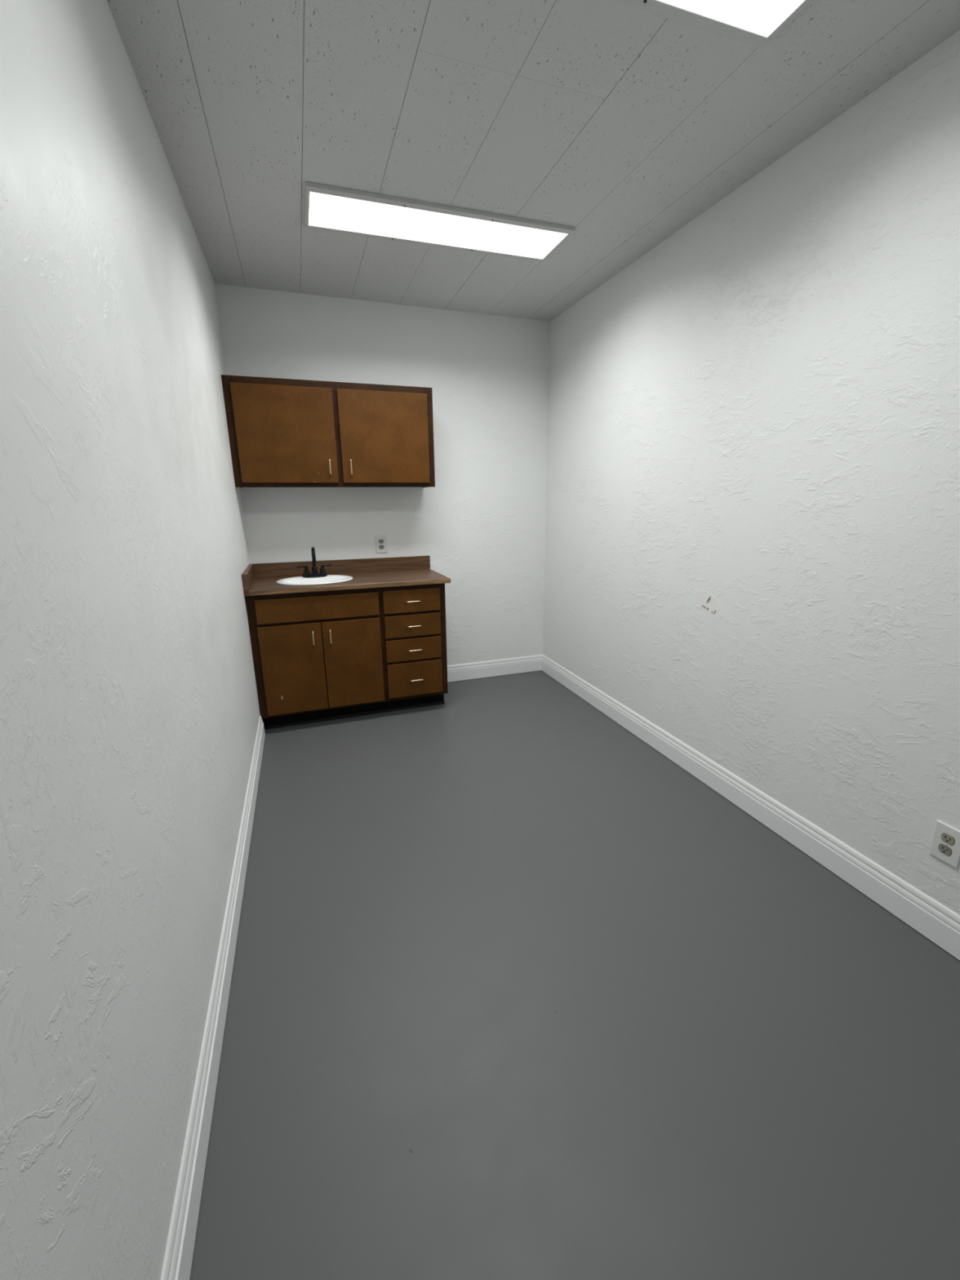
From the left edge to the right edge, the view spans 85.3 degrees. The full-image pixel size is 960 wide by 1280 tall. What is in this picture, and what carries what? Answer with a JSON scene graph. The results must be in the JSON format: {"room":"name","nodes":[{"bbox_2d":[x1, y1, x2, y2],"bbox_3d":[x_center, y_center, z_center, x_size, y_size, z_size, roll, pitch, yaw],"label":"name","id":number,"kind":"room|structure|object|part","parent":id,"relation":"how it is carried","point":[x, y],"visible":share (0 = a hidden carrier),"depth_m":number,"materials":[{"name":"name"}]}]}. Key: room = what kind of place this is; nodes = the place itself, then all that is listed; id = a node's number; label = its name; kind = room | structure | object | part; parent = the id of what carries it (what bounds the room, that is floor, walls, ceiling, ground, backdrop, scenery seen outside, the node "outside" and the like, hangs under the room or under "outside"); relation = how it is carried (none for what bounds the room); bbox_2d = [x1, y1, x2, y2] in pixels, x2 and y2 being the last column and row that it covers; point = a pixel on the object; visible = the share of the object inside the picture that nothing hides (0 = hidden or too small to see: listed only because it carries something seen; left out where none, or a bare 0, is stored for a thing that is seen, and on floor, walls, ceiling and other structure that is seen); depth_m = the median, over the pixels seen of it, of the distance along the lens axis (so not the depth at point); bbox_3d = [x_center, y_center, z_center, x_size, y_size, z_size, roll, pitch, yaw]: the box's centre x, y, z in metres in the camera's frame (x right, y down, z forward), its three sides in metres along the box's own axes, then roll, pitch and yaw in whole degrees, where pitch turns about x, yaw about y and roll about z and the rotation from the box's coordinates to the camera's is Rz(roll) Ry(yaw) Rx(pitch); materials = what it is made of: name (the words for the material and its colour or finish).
{"room":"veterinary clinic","nodes":[
{"label":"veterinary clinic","id":0,"kind":"room"},
{"bbox_2d":[0,0,265,1279],"bbox_3d":[-0.950,-0.360,1.517,0.120,2.730,4.470,-6,16,-18],"label":"wall","id":1,"kind":"structure","parent":0,"point":[130,713],"depth_m":0.90,"materials":[{"name":"paint"}]},
{"bbox_2d":[160,715,265,1279],"bbox_3d":[-0.767,0.965,1.575,0.016,0.137,3.572,-6,16,-18],"label":"baseboard","id":2,"kind":"structure","parent":1,"relation":"attached to","point":[177,1264],"depth_m":1.24,"materials":[{"name":"white paint"}]},
{"bbox_2d":[214,283,550,665],"bbox_3d":[-0.528,-0.925,3.781,2.176,2.630,0.120,-6,16,-19],"label":"wall","id":3,"kind":"structure","parent":0,"point":[481,526],"depth_m":3.68,"materials":[{"name":"paint"}]},
{"bbox_2d":[220,373,435,487],"bbox_3d":[-0.912,-1.275,3.283,1.211,0.602,0.352,-6,16,-19],"label":"upper cabinet","id":4,"kind":"object","parent":3,"relation":"attached to","point":[282,433],"visible":1,"depth_m":3.13,"materials":[{"name":"brown wood"}]},
{"bbox_3d":[-1.136,-1.206,3.067,0.550,0.537,0.019,-6,16,-19],"label":"door","id":5,"kind":"part","parent":4,"relation":"part of","materials":[{"name":"brown wood"}]},
{"bbox_3d":[-0.911,-1.052,3.165,0.007,0.095,0.030,-6,16,-19],"label":"handle","id":6,"kind":"part","parent":4,"relation":"part of","materials":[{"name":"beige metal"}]},
{"bbox_3d":[-0.793,-1.064,3.206,0.007,0.095,0.030,-6,16,-19],"label":"handle","id":7,"kind":"part","parent":4,"relation":"part of","materials":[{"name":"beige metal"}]},
{"bbox_3d":[-0.591,-1.262,3.255,0.550,0.536,0.019,-6,16,-19],"label":"door","id":8,"kind":"part","parent":4,"relation":"part of","materials":[{"name":"brown wood"}]},
{"bbox_2d":[253,555,430,577],"bbox_3d":[-0.939,-0.518,3.659,1.204,0.093,0.018,-6,16,-19],"label":"backsplash","id":9,"kind":"structure","parent":3,"relation":"attached to","point":[380,564],"depth_m":3.65,"materials":[{"name":"brown laminate"}]},
{"bbox_2d":[375,535,386,553],"bbox_3d":[-0.703,-0.682,3.709,0.079,0.122,0.009,-6,16,-19],"label":"wall outlet","id":10,"kind":"object","parent":3,"relation":"attached to","point":[380,540],"visible":1,"depth_m":3.71,"materials":[{"name":"white plastic"}]},
{"bbox_2d":[447,654,542,682],"bbox_3d":[0.068,0.237,4.237,0.983,0.137,0.016,-6,16,-19],"label":"baseboard","id":11,"kind":"structure","parent":3,"relation":"attached to","point":[475,670],"depth_m":4.25,"materials":[{"name":"white paint"}]},
{"bbox_2d":[106,0,959,321],"bbox_3d":[0.126,-1.725,1.524,2.215,0.080,4.460,-6,16,-18],"label":"ceiling","id":12,"kind":"structure","parent":0,"point":[620,124],"depth_m":1.72,"materials":[{"name":"tile"}]},
{"bbox_2d":[304,181,575,262],"bbox_3d":[-0.180,-1.912,2.417,1.203,0.019,0.353,-6,16,-18],"label":"recessed light","id":13,"kind":"object","parent":12,"relation":"in","point":[327,208],"visible":1,"depth_m":2.38,"materials":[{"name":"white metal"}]},
{"bbox_2d":[613,0,811,48],"bbox_3d":[0.277,-1.564,1.112,1.203,0.019,0.353,-6,16,-18],"label":"recessed light","id":14,"kind":"object","parent":12,"relation":"in","point":[755,23],"visible":1,"depth_m":1.35,"materials":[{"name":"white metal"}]},
{"bbox_2d":[657,0,804,36],"bbox_3d":[0.276,-1.561,1.114,1.169,0.005,0.281,-6,16,-18],"label":"diffuser","id":15,"kind":"object","parent":14,"relation":"attached to","point":[747,18],"depth_m":1.35,"materials":[{"name":"white plastic"}]},
{"bbox_2d":[189,670,959,1279],"bbox_3d":[0.151,0.899,2.238,2.415,0.100,4.470,-6,16,-18],"label":"floor","id":16,"kind":"structure","parent":0,"point":[516,992],"depth_m":1.42,"materials":[{"name":"grey paint"}]},
{"bbox_2d":[244,583,448,728],"bbox_3d":[-0.869,0.051,3.533,1.200,0.882,0.568,-6,16,-19],"label":"base cabinet","id":17,"kind":"object","parent":16,"relation":"on","point":[320,655],"visible":0.96,"depth_m":3.29,"materials":[{"name":"brown wood"}]},
{"bbox_3d":[-1.141,0.180,3.197,0.359,0.560,0.019,-6,16,-19],"label":"door","id":18,"kind":"part","parent":17,"relation":"part of","materials":[{"name":"brown wood"}]},
{"bbox_2d":[241,555,450,595],"bbox_3d":[-0.861,-0.437,3.412,1.234,0.123,0.560,-6,16,-19],"label":"countertop","id":19,"kind":"structure","parent":17,"relation":"on","point":[258,579],"depth_m":3.49,"materials":[{"name":"brown laminate"}]},
{"bbox_2d":[297,546,331,577],"bbox_3d":[-1.097,-0.517,3.427,0.165,0.195,0.165,6,16,23],"label":"faucet","id":20,"kind":"object","parent":19,"relation":"on","point":[314,570],"visible":1,"depth_m":3.43,"materials":[{"name":"black metal"}]},
{"bbox_3d":[-1.078,-0.514,3.385,0.034,0.179,0.134,-6,16,-19],"label":"spout","id":21,"kind":"part","parent":20,"relation":"part of","materials":[{"name":"black metal"}]},
{"bbox_3d":[-1.095,-0.433,3.456,0.159,0.019,0.047,-6,16,-19],"label":"plate","id":22,"kind":"part","parent":20,"relation":"part of","materials":[{"name":"black metal"}]},
{"bbox_2d":[276,574,352,585],"bbox_3d":[-1.053,-0.321,3.351,0.469,0.144,0.385,-6,16,-19],"label":"sink","id":23,"kind":"object","parent":19,"relation":"in","point":[329,579],"visible":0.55,"depth_m":3.41,"materials":[{"name":"white ceramic"}]},
{"bbox_3d":[-0.800,0.145,3.314,0.354,0.560,0.019,-6,16,-19],"label":"door","id":24,"kind":"part","parent":17,"relation":"part of","materials":[{"name":"brown wood"}]},
{"bbox_3d":[-0.437,-0.252,3.344,0.368,0.146,0.019,-6,16,-19],"label":"drawer","id":25,"kind":"part","parent":17,"relation":"part of","materials":[{"name":"brown wood"}]},
{"bbox_3d":[-0.435,-0.095,3.386,0.368,0.143,0.019,-6,16,-19],"label":"drawer","id":26,"kind":"part","parent":17,"relation":"part of","materials":[{"name":"brown wood"}]},
{"bbox_3d":[-0.434,0.060,3.428,0.368,0.146,0.019,-6,16,-19],"label":"drawer","id":27,"kind":"part","parent":17,"relation":"part of","materials":[{"name":"brown wood"}]},
{"bbox_3d":[-0.432,0.258,3.482,0.368,0.232,0.019,-6,16,-19],"label":"drawer","id":28,"kind":"part","parent":17,"relation":"part of","materials":[{"name":"brown wood"}]},
{"bbox_2d":[542,30,959,915],"bbox_3d":[1.224,-0.573,2.221,0.121,2.730,4.470,-6,16,-18],"label":"wall","id":29,"kind":"structure","parent":0,"point":[753,519],"depth_m":2.01,"materials":[{"name":"paint"}]},
{"bbox_2d":[541,654,959,959],"bbox_3d":[1.186,0.695,2.502,0.016,0.137,4.150,-6,16,-18],"label":"baseboard","id":30,"kind":"structure","parent":29,"relation":"attached to","point":[933,920],"depth_m":2.15,"materials":[{"name":"white paint"}]},
{"bbox_2d":[928,819,959,868],"bbox_3d":[1.465,0.640,1.634,0.009,0.122,0.079,-6,16,-18],"label":"wall outlet","id":31,"kind":"object","parent":29,"relation":"attached to","point":[945,844],"visible":1,"depth_m":1.63,"materials":[{"name":"white plastic"}]},
{"bbox_2d":[938,843,951,855],"bbox_3d":[1.463,0.659,1.638,0.001,0.029,0.037,-6,16,-18],"label":"receptacle","id":32,"kind":"object","parent":31,"relation":"attached to","point":[944,849],"depth_m":1.64,"materials":[{"name":"grey plastic"}]},
{"bbox_2d":[941,832,955,844],"bbox_3d":[1.463,0.622,1.628,0.001,0.029,0.037,-6,16,-18],"label":"receptacle","id":33,"kind":"object","parent":31,"relation":"attached to","point":[947,838],"depth_m":1.63,"materials":[{"name":"beige plastic"}]}
]}

